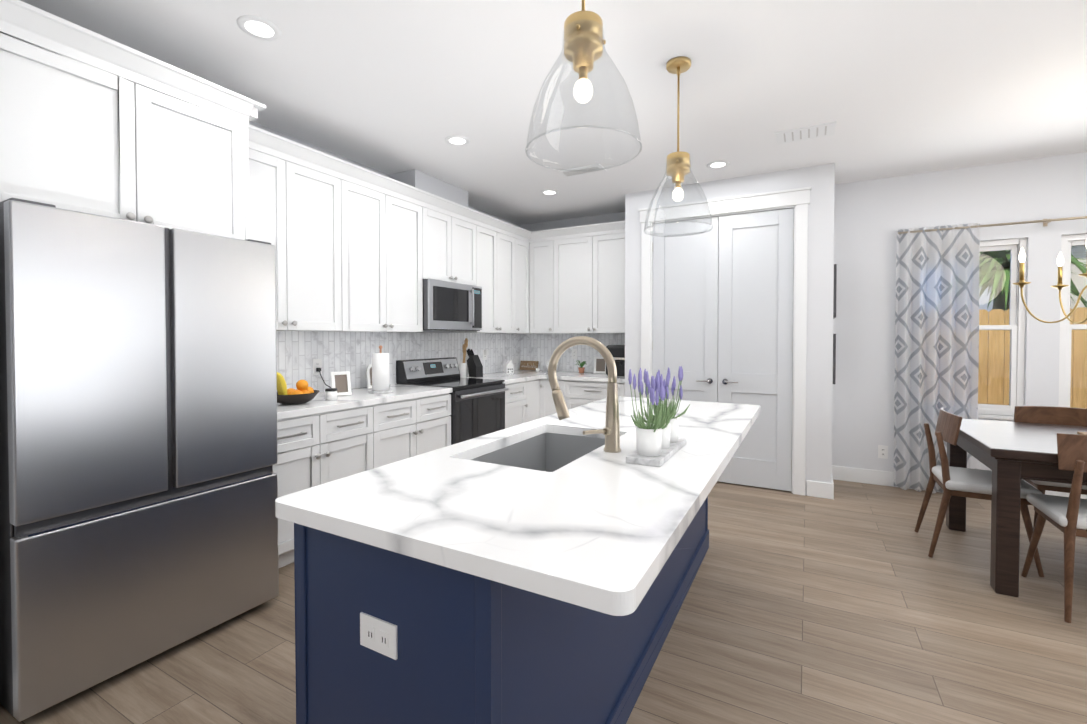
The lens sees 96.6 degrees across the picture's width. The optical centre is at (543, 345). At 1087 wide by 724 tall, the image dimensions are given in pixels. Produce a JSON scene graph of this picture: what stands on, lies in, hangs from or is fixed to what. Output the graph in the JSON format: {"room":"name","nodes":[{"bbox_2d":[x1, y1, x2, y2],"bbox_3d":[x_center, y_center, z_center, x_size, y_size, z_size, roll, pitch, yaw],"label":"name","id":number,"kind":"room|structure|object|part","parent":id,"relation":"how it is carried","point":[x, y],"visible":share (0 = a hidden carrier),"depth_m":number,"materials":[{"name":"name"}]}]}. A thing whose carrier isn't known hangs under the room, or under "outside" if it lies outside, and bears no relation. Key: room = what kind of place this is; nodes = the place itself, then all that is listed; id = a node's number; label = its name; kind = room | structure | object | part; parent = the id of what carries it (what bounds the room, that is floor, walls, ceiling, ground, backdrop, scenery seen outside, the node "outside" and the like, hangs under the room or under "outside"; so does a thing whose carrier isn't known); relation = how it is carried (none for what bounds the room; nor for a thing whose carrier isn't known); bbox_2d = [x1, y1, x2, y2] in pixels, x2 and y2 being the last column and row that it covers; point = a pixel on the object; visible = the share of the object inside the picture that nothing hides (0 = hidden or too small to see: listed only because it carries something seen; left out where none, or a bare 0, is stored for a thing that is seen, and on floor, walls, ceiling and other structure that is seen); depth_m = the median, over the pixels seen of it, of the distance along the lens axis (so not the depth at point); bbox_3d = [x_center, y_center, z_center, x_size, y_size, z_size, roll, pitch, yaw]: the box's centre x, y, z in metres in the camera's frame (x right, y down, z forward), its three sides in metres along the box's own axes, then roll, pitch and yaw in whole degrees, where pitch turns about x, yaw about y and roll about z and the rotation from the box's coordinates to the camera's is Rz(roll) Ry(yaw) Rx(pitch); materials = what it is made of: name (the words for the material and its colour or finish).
{"room":"dining room and kitchen","nodes":[
{"label":"dining room and kitchen","id":0,"kind":"room"},
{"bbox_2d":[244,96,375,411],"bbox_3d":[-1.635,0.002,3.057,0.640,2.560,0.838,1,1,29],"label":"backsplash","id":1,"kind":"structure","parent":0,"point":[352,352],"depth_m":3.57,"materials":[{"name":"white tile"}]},
{"bbox_2d":[249,121,519,332],"bbox_3d":[-2.380,-0.086,2.514,0.150,2.750,8.700,1,1,29],"label":"wall","id":2,"kind":"structure","parent":0,"point":[337,156],"depth_m":3.81,"materials":[{"name":"grey paint"}]},
{"bbox_2d":[0,0,243,239],"bbox_3d":[-2.057,-0.885,2.264,0.637,0.758,0.931,1,1,29],"label":"upper cabinet","id":3,"kind":"object","parent":2,"relation":"attached to","point":[94,122],"depth_m":2.04,"materials":[{"name":"white wood"}]},
{"bbox_2d":[376,332,451,395],"bbox_3d":[-1.238,0.047,3.784,0.640,2.445,0.817,1,1,29],"label":"backsplash","id":4,"kind":"structure","parent":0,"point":[399,345],"depth_m":4.38,"materials":[{"name":"white tile"}]},
{"bbox_2d":[313,359,330,387],"bbox_3d":[-1.632,0.227,3.619,0.093,0.249,0.138,1,1,29],"label":"electrical outlet","id":5,"kind":"object","parent":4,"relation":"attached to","point":[317,366],"visible":0.96,"depth_m":3.60,"materials":[{"name":"white plastic"}]},
{"bbox_2d":[389,169,467,206],"bbox_3d":[-1.039,-1.398,4.477,0.299,0.192,0.730,1,1,29],"label":"wall","id":6,"kind":"structure","parent":0,"point":[418,179],"depth_m":4.27,"materials":[{"name":"grey paint"}]},
{"bbox_2d":[452,332,503,391],"bbox_3d":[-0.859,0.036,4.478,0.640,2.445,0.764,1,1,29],"label":"backsplash","id":7,"kind":"structure","parent":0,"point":[493,367],"depth_m":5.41,"materials":[{"name":"white tile"}]},
{"bbox_2d":[423,279,481,330],"bbox_3d":[-0.937,-0.355,4.513,0.441,0.432,0.754,1,1,29],"label":"microwave","id":8,"kind":"object","parent":7,"relation":"attached to","point":[447,305],"visible":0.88,"depth_m":4.35,"materials":[{"name":"grey metal"}]},
{"bbox_2d":[504,372,624,391],"bbox_3d":[0.082,0.349,5.184,1.616,0.040,1.368,1,1,29],"label":"countertop","id":9,"kind":"structure","parent":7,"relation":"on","point":[595,381],"depth_m":5.12,"materials":[{"name":"white stone"}]},
{"bbox_2d":[458,338,467,377],"bbox_3d":[-0.837,0.128,4.979,0.123,0.406,0.104,1,1,29],"label":"utensil crock","id":10,"kind":"object","parent":9,"relation":"on","point":[462,368],"visible":0.96,"depth_m":4.95,"materials":[{"name":"white ceramic"}]},
{"bbox_2d":[466,349,482,376],"bbox_3d":[-0.732,0.182,5.093,0.188,0.294,0.090,1,1,44],"label":"knife block","id":11,"kind":"object","parent":9,"relation":"on","point":[475,366],"visible":1,"depth_m":5.05,"materials":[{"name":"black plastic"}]},
{"bbox_2d":[504,360,513,373],"bbox_3d":[-0.395,0.244,5.538,0.104,0.155,0.068,-1,1,-31],"label":"house","id":12,"kind":"object","parent":9,"relation":"on","point":[508,367],"visible":1,"depth_m":5.51,"materials":[{"name":"white ceramic"}]},
{"bbox_2d":[520,361,538,369],"bbox_3d":[-0.180,0.253,6.058,0.250,0.115,0.043,1,1,29],"label":"sign","id":13,"kind":"object","parent":9,"relation":"on","point":[528,365],"visible":0.98,"depth_m":6.05,"materials":[{"name":"brown wood"}]},
{"bbox_2d":[546,359,558,369],"bbox_3d":[0.108,0.229,5.833,0.156,0.174,0.044,0,1,21],"label":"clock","id":14,"kind":"object","parent":9,"relation":"on","point":[547,363],"visible":0.38,"depth_m":5.83,"materials":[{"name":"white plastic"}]},
{"bbox_2d":[576,360,587,372],"bbox_3d":[0.456,0.246,5.582,0.212,0.150,0.208,1,1,29],"label":"potted fern","id":15,"kind":"object","parent":9,"relation":"on","point":[581,369],"visible":1,"depth_m":5.56,"materials":[{"name":"green plant"}]},
{"bbox_2d":[594,357,605,373],"bbox_3d":[0.661,0.226,5.540,0.157,0.189,0.118,1,1,29],"label":"picture frame","id":16,"kind":"object","parent":9,"relation":"on","point":[599,364],"visible":0.77,"depth_m":5.52,"materials":[{"name":"white wood"}]},
{"bbox_2d":[606,345,624,375],"bbox_3d":[0.830,0.162,5.246,0.250,0.330,0.335,1,1,29],"label":"air fryer","id":17,"kind":"object","parent":9,"relation":"on","point":[617,352],"visible":0.29,"depth_m":5.11,"materials":[{"name":"black plastic"}]},
{"bbox_3d":[0.758,0.169,5.114,0.210,0.080,0.034,1,1,29],"label":"handle","id":18,"kind":"part","parent":17,"relation":"part of","materials":[{"name":"silver plastic"}]},
{"bbox_2d":[483,350,487,359],"bbox_3d":[-0.650,0.107,5.470,0.040,0.118,0.072,1,1,29],"label":"electrical outlet","id":19,"kind":"object","parent":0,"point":[485,353],"visible":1,"depth_m":5.46,"materials":[{"name":"white plastic"}]},
{"bbox_2d":[504,336,527,379],"bbox_3d":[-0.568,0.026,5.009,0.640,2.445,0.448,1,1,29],"label":"backsplash","id":20,"kind":"structure","parent":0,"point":[515,347],"depth_m":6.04,"materials":[{"name":"white tile"}]},
{"bbox_2d":[528,336,543,375],"bbox_3d":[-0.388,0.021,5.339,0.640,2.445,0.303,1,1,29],"label":"backsplash","id":21,"kind":"structure","parent":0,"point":[535,343],"depth_m":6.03,"materials":[{"name":"white tile"}]},
{"bbox_2d":[0,479,1086,723],"bbox_3d":[0.845,1.369,0.777,7.600,0.100,8.800,1,1,29],"label":"floor","id":22,"kind":"structure","parent":0,"point":[850,603],"depth_m":2.13,"materials":[{"name":"beige wood"}]},
{"bbox_2d":[0,198,278,721],"bbox_3d":[-1.925,0.396,2.216,0.882,1.797,0.910,1,1,29],"label":"refrigerator","id":23,"kind":"object","parent":22,"relation":"on","point":[138,442],"visible":1,"depth_m":1.86,"materials":[{"name":"grey metal"}]},
{"bbox_3d":[-1.562,0.081,2.012,0.046,1.137,0.890,1,1,29],"label":"trim","id":24,"kind":"part","parent":23,"relation":"part of","materials":[{"name":"grey metal"}]},
{"bbox_2d":[272,404,375,568],"bbox_3d":[-1.628,0.844,3.079,0.637,0.877,0.818,1,1,29],"label":"base cabinet","id":25,"kind":"object","parent":22,"relation":"on","point":[312,451],"depth_m":2.91,"materials":[{"name":"white wood"}]},
{"bbox_2d":[277,388,451,419],"bbox_3d":[-1.427,0.379,3.427,0.653,0.040,1.635,1,1,29],"label":"countertop","id":26,"kind":"structure","parent":25,"relation":"on","point":[295,412],"depth_m":3.14,"materials":[{"name":"white stone"}]},
{"bbox_2d":[277,372,318,404],"bbox_3d":[-1.579,0.260,3.036,0.300,0.210,0.326,1,1,29],"label":"fruit bowl","id":27,"kind":"object","parent":26,"relation":"on","point":[303,392],"visible":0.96,"depth_m":2.98,"materials":[{"name":"black ceramic"}]},
{"bbox_2d":[325,388,336,400],"bbox_3d":[-1.406,0.324,3.208,0.074,0.075,0.074,1,1,29],"label":"candle jar","id":28,"kind":"object","parent":26,"relation":"on","point":[330,394],"visible":1,"depth_m":3.18,"materials":[{"name":"white glass"}]},
{"bbox_2d":[330,371,351,395],"bbox_3d":[-1.449,0.272,3.443,0.120,0.170,0.140,1,1,29],"label":"picture frame","id":29,"kind":"object","parent":26,"relation":"on","point":[341,382],"visible":0.88,"depth_m":3.44,"materials":[{"name":"white wood"}]},
{"bbox_2d":[366,364,371,388],"bbox_3d":[-1.401,0.247,3.958,0.109,0.200,0.134,1,1,29],"label":"picture frame","id":30,"kind":"object","parent":26,"relation":"on","point":[369,375],"visible":0.5,"depth_m":3.91,"materials":[{"name":"white wood"}]},
{"bbox_2d":[368,345,392,393],"bbox_3d":[-1.225,0.177,3.643,0.180,0.354,0.180,1,1,29],"label":"paper towel holder","id":31,"kind":"object","parent":26,"relation":"on","point":[380,372],"visible":1,"depth_m":3.59,"materials":[{"name":"white paper"}]},
{"bbox_2d":[376,392,451,467],"bbox_3d":[-1.236,0.831,3.798,0.637,0.877,0.819,1,1,29],"label":"base cabinet","id":32,"kind":"object","parent":22,"relation":"on","point":[405,429],"depth_m":3.60,"materials":[{"name":"white wood"}]},
{"bbox_2d":[396,357,508,444],"bbox_3d":[-0.812,0.693,4.463,0.723,1.125,0.756,1,1,29],"label":"range","id":33,"kind":"object","parent":22,"relation":"on","point":[477,407],"visible":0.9,"depth_m":4.33,"materials":[{"name":"black metal"}]},
{"bbox_3d":[-1.036,0.216,4.577,0.057,0.154,0.732,1,1,29],"label":"panel","id":34,"kind":"part","parent":33,"relation":"part of","materials":[{"name":"silver metal"}]},
{"bbox_3d":[-0.534,0.803,4.313,0.090,0.862,0.746,1,1,29],"label":"door","id":35,"kind":"part","parent":33,"relation":"part of","materials":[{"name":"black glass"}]},
{"bbox_2d":[294,496,708,723],"bbox_3d":[0.198,0.859,2.175,0.644,0.878,2.419,1,1,29],"label":"kitchen island","id":36,"kind":"object","parent":22,"relation":"on","point":[381,637],"depth_m":1.16,"materials":[{"name":"blue wood"}]},
{"bbox_2d":[360,612,397,659],"bbox_3d":[-0.384,0.673,1.123,0.116,0.076,0.007,1,1,29],"label":"outlet","id":37,"kind":"object","parent":36,"relation":"attached to","point":[378,631],"depth_m":1.12,"materials":[{"name":"white plastic"}]},
{"bbox_2d":[275,397,759,623],"bbox_3d":[0.315,0.402,2.103,0.957,0.040,2.491,1,1,29],"label":"island countertop","id":38,"kind":"structure","parent":36,"relation":"on","point":[595,531],"depth_m":1.19,"materials":[{"name":"white stone"}]},
{"bbox_2d":[475,432,598,467],"bbox_3d":[0.018,0.541,1.909,0.418,0.256,0.728,1,1,29],"label":"sink","id":39,"kind":"object","parent":38,"relation":"in","point":[544,449],"depth_m":2.24,"materials":[{"name":"grey metal"}]},
{"bbox_2d":[547,336,622,451],"bbox_3d":[0.124,0.176,1.783,0.298,0.422,0.175,1,1,29],"label":"faucet","id":40,"kind":"object","parent":38,"relation":"on","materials":[{"name":"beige metal"}]},
{"bbox_2d":[626,438,685,466],"bbox_3d":[0.413,0.376,1.742,0.116,0.021,0.380,1,1,29],"label":"tray","id":41,"kind":"object","parent":38,"relation":"on","point":[657,459],"depth_m":1.61,"materials":[{"name":"grey stone"}]},
{"bbox_2d":[626,366,689,466],"bbox_3d":[0.416,0.230,1.740,0.158,0.314,0.392,1,1,29],"label":"potted plants","id":42,"kind":"object","parent":38,"relation":"on","point":[659,443],"visible":1,"depth_m":1.63,"materials":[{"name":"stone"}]},
{"bbox_2d":[505,384,527,428],"bbox_3d":[-0.568,0.809,5.021,0.637,0.880,0.450,1,1,29],"label":"base cabinet","id":43,"kind":"object","parent":22,"relation":"on","point":[516,398],"depth_m":4.90,"materials":[{"name":"white wood"}]},
{"bbox_2d":[528,388,539,421],"bbox_3d":[-0.387,0.803,5.352,0.637,0.880,0.303,1,1,29],"label":"base cabinet","id":44,"kind":"object","parent":22,"relation":"on","point":[533,393],"depth_m":5.20,"materials":[{"name":"white wood"}]},
{"bbox_2d":[540,388,563,417],"bbox_3d":[0.245,0.802,5.519,0.308,0.877,0.634,1,1,29],"label":"base cabinet","id":45,"kind":"object","parent":22,"relation":"on","point":[547,407],"depth_m":5.28,"materials":[{"name":"white wood"}]},
{"bbox_2d":[544,336,567,375],"bbox_3d":[-0.169,0.014,5.741,0.640,2.445,0.614,1,1,29],"label":"backsplash","id":46,"kind":"structure","parent":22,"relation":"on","point":[551,343],"depth_m":5.91,"materials":[{"name":"white tile"}]},
{"bbox_2d":[572,349,576,358],"bbox_3d":[0.369,0.103,5.789,0.072,0.116,0.007,1,1,29],"label":"electrical outlet","id":47,"kind":"object","parent":46,"relation":"attached to","point":[574,353],"visible":1,"depth_m":5.79,"materials":[{"name":"white plastic"}]},
{"bbox_2d":[564,380,624,409],"bbox_3d":[0.673,0.806,5.286,0.666,0.877,0.634,1,1,29],"label":"base cabinet","id":48,"kind":"object","parent":22,"relation":"on","point":[574,397],"depth_m":5.06,"materials":[{"name":"white wood"}]},
{"bbox_2d":[914,407,1043,576],"bbox_3d":[2.660,0.847,2.996,0.510,0.871,0.471,1,1,29],"label":"dining chair","id":49,"kind":"object","parent":22,"relation":"on","point":[962,482],"visible":0.81,"depth_m":2.91,"materials":[{"name":"brown wood"}]},
{"bbox_3d":[2.693,0.834,2.978,0.425,0.055,0.450,1,1,29],"label":"seat","id":50,"kind":"part","parent":49,"relation":"part of","materials":[{"name":"grey fabric"}]},
{"bbox_2d":[946,419,1086,596],"bbox_3d":[3.356,0.909,2.549,1.800,0.760,1.110,1,1,29],"label":"dining table","id":51,"kind":"object","parent":22,"relation":"on","point":[1010,455],"visible":0.73,"depth_m":2.51,"materials":[{"name":"brown wood"}]},
{"bbox_2d":[1014,406,1086,529],"bbox_3d":[3.349,0.846,3.099,0.471,0.871,0.510,1,1,29],"label":"dining chair","id":52,"kind":"object","parent":22,"relation":"on","point":[1054,415],"visible":0.4,"depth_m":3.21,"materials":[{"name":"brown wood"}]},
{"bbox_3d":[3.331,0.832,3.066,0.450,0.055,0.425,1,1,29],"label":"seat","id":53,"kind":"part","parent":52,"relation":"part of","materials":[{"name":"grey fabric"}]},
{"bbox_2d":[1021,433,1086,622],"bbox_3d":[2.754,0.858,2.364,0.471,0.871,0.510,1,1,29],"label":"dining chair","id":54,"kind":"object","parent":22,"relation":"on","point":[1067,516],"visible":1,"depth_m":2.31,"materials":[{"name":"brown wood"}]},
{"bbox_3d":[2.772,0.844,2.397,0.450,0.055,0.425,1,1,29],"label":"seat","id":55,"kind":"part","parent":54,"relation":"part of","materials":[{"name":"grey fabric"}]},
{"bbox_2d":[20,0,1086,224],"bbox_3d":[0.845,-1.480,0.728,7.600,0.100,8.800,1,1,29],"label":"ceiling","id":56,"kind":"structure","parent":0,"point":[893,88],"depth_m":2.69,"materials":[{"name":"white paint"}]},
{"bbox_2d":[236,15,281,40],"bbox_3d":[-1.298,-1.453,2.213,0.181,0.006,0.177,1,1,29],"label":"recessed light","id":57,"kind":"object","parent":56,"relation":"in","point":[243,20],"depth_m":2.20,"materials":[{"name":"white"}]},
{"bbox_2d":[541,189,558,194],"bbox_3d":[0.058,-1.496,4.719,0.176,0.006,0.181,1,1,29],"label":"recessed light","id":58,"kind":"object","parent":56,"relation":"in","point":[542,192],"depth_m":4.70,"materials":[{"name":"white"}]},
{"bbox_2d":[558,164,606,177],"bbox_3d":[0.329,-1.484,4.122,0.380,0.009,0.170,1,1,29],"label":"ceiling vent","id":59,"kind":"object","parent":56,"relation":"in","point":[567,173],"visible":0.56,"depth_m":4.10,"materials":[{"name":"white metal"}]},
{"bbox_2d":[525,0,641,171],"bbox_3d":[0.119,-1.012,1.452,0.349,0.860,0.349,1,1,29],"label":"pendant light","id":60,"kind":"object","parent":56,"relation":"hanging from","point":[584,42],"visible":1,"depth_m":1.42,"materials":[{"name":"clear glass"}]},
{"bbox_3d":[0.119,-0.783,1.456,0.058,0.104,0.058,1,1,29],"label":"bulb","id":61,"kind":"part","parent":60,"relation":"part of","materials":[{"name":"white glass"}]},
{"bbox_2d":[644,56,712,236],"bbox_3d":[0.700,-1.030,2.514,0.349,0.860,0.349,1,1,29],"label":"pendant light","id":62,"kind":"object","parent":56,"relation":"hanging from","point":[678,166],"visible":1,"depth_m":2.49,"materials":[{"name":"clear glass"}]},
{"bbox_3d":[0.700,-0.801,2.518,0.058,0.104,0.058,1,1,29],"label":"bulb","id":63,"kind":"part","parent":62,"relation":"part of","materials":[{"name":"white glass"}]},
{"bbox_3d":[0.700,-0.778,2.518,0.349,0.356,0.349,1,1,29],"label":"glass","id":64,"kind":"part","parent":62,"relation":"part of","materials":[{"name":"clear glass"}]},
{"bbox_2d":[707,160,729,168],"bbox_3d":[1.431,-1.483,3.961,0.173,0.006,0.180,1,1,29],"label":"recessed light","id":65,"kind":"object","parent":56,"relation":"in","point":[727,163],"depth_m":3.94,"materials":[{"name":"white"}]},
{"bbox_2d":[775,121,835,144],"bbox_3d":[1.818,-1.471,3.365,0.360,0.009,0.220,1,1,29],"label":"ceiling vent","id":66,"kind":"object","parent":56,"relation":"in","point":[806,133],"visible":1,"depth_m":3.35,"materials":[{"name":"white metal"}]},
{"bbox_2d":[1012,240,1086,323],"bbox_3d":[3.182,-0.793,2.620,0.907,1.338,0.869,1,1,29],"label":"chandelier","id":67,"kind":"object","parent":56,"relation":"hanging from","point":[1021,283],"visible":1,"depth_m":2.88,"materials":[{"name":"gold metal"}]},
{"bbox_2d":[625,163,834,494],"bbox_3d":[1.746,-0.123,4.675,1.780,2.750,0.649,1,1,29],"label":"wall","id":68,"kind":"structure","parent":0,"point":[819,180],"depth_m":4.04,"materials":[{"name":"white paint"}]},
{"bbox_2d":[639,187,811,495],"bbox_3d":[1.600,-0.031,4.431,1.470,2.575,0.142,1,1,29],"label":"door frame","id":69,"kind":"structure","parent":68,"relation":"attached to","point":[797,200],"depth_m":4.10,"materials":[{"name":"white wood"}]},
{"bbox_2d":[652,217,718,401],"bbox_3d":[1.314,0.036,4.547,0.610,2.415,0.088,1,1,29],"label":"pantry door","id":70,"kind":"structure","parent":69,"relation":"attached to","point":[685,304],"depth_m":4.54,"materials":[{"name":"white wood"}]},
{"bbox_2d":[717,208,793,490],"bbox_3d":[1.853,0.041,4.253,0.610,2.415,0.088,1,1,29],"label":"pantry door","id":71,"kind":"structure","parent":69,"relation":"attached to","point":[755,314],"depth_m":4.25,"materials":[{"name":"white wood"}]},
{"bbox_2d":[828,466,834,499],"bbox_3d":[2.524,1.195,4.246,0.019,0.130,0.639,1,1,29],"label":"baseboard","id":72,"kind":"structure","parent":68,"relation":"attached to","point":[830,485],"depth_m":3.98,"materials":[{"name":"white wood"}]},
{"bbox_2d":[833,334,835,383],"bbox_3d":[2.559,0.114,4.281,0.027,0.430,0.370,1,1,29],"label":"picture frame","id":73,"kind":"object","parent":68,"relation":"attached to","point":[834,335],"depth_m":4.12,"materials":[{"name":"grey metal"}]},
{"bbox_2d":[833,264,836,318],"bbox_3d":[2.559,-0.426,4.272,0.027,0.530,0.370,1,1,29],"label":"picture frame","id":74,"kind":"object","parent":68,"relation":"attached to","point":[835,265],"depth_m":4.11,"materials":[{"name":"grey metal"}]},
{"bbox_2d":[792,264,793,391],"bbox_3d":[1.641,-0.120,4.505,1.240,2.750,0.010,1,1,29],"label":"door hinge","id":75,"kind":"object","parent":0,"point":[793,278],"depth_m":4.21,"materials":[{"name":"paint"}]},
{"bbox_2d":[520,152,1086,486],"bbox_3d":[2.894,-0.120,4.504,7.200,2.750,0.150,1,1,29],"label":"wall","id":76,"kind":"structure","parent":0,"point":[872,217],"depth_m":4.27,"materials":[{"name":"grey paint"}]},
{"bbox_2d":[878,445,887,458],"bbox_3d":[3.050,0.958,4.348,0.072,0.116,0.007,1,1,29],"label":"electrical outlet","id":77,"kind":"object","parent":76,"relation":"attached to","point":[882,451],"visible":1,"depth_m":4.35,"materials":[{"name":"white plastic"}]},
{"bbox_2d":[832,465,1086,498],"bbox_3d":[4.330,1.205,3.649,3.760,0.130,0.023,1,1,29],"label":"baseboard","id":78,"kind":"structure","parent":76,"relation":"attached to","point":[842,473],"depth_m":4.39,"materials":[{"name":"white wood"}]},
{"bbox_2d":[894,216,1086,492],"bbox_3d":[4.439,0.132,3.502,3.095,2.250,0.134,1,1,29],"label":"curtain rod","id":79,"kind":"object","parent":76,"relation":"attached to","point":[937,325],"visible":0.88,"depth_m":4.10,"materials":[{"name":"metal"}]},
{"bbox_2d":[894,222,979,492],"bbox_3d":[3.314,0.122,4.097,0.550,2.250,0.100,1,1,29],"label":"curtain","id":80,"kind":"object","parent":79,"relation":"hanging from","point":[937,308],"depth_m":4.10,"materials":[{"name":"white fabric"}]},
{"bbox_2d":[978,238,1026,419],"bbox_3d":[3.566,-0.136,4.106,0.761,1.472,0.116,1,1,29],"label":"window","id":81,"kind":"structure","parent":76,"relation":"in","point":[1015,326],"depth_m":3.96,"materials":[{"name":"white plastic"}]},
{"bbox_3d":[3.576,-0.148,4.125,0.610,1.290,0.035,1,1,29],"label":"glass","id":82,"kind":"part","parent":81,"relation":"part of","materials":[{"name":"clear glass"}]},
{"bbox_3d":[3.565,-0.135,4.105,0.764,1.473,0.117,1,1,29],"label":"frame","id":83,"kind":"part","parent":81,"relation":"part of","materials":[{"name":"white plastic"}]},
{"bbox_2d":[1058,234,1086,407],"bbox_3d":[4.400,-0.128,3.650,0.761,1.472,0.116,1,1,29],"label":"window","id":84,"kind":"structure","parent":76,"relation":"in","point":[1067,241],"depth_m":3.80,"materials":[{"name":"glass"}]},
{"bbox_3d":[4.399,-0.127,3.649,0.764,1.473,0.117,1,1,29],"label":"frame","id":85,"kind":"part","parent":84,"relation":"part of","materials":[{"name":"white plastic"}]},
{"bbox_3d":[4.410,-0.141,3.669,0.610,1.290,0.035,1,1,29],"label":"glass","id":86,"kind":"part","parent":84,"relation":"part of","materials":[{"name":"clear glass"}]},
{"label":"outside","id":87,"kind":"structure","parent":0,"visible":0},
{"bbox_3d":[9.015,1.373,10.730,20.000,0.050,16.300,1,1,29],"label":"ground","id":88,"kind":"structure","parent":87,"visible":0},
{"bbox_2d":[979,245,1086,318],"bbox_3d":[11.215,-1.112,8.403,6.550,5.000,6.000,1,1,29],"label":"house","id":89,"kind":"structure","parent":88,"relation":"on","point":[1077,270],"depth_m":7.29,"materials":[{"name":"white"}]},
{"bbox_2d":[979,246,1086,390],"bbox_3d":[6.574,-0.347,6.899,2.299,3.540,2.499,1,1,29],"label":"palm tree","id":90,"kind":"object","parent":88,"relation":"on","point":[1005,277],"depth_m":6.59,"materials":[{"name":"green plant"}]},
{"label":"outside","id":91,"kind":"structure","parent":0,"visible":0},
{"bbox_2d":[978,307,1086,408],"bbox_3d":[6.109,0.411,5.324,9.066,1.660,0.055,1,1,29],"label":"fence","id":92,"kind":"object","parent":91,"point":[1079,391],"depth_m":5.68,"materials":[{"name":"brown wood"}]}
]}

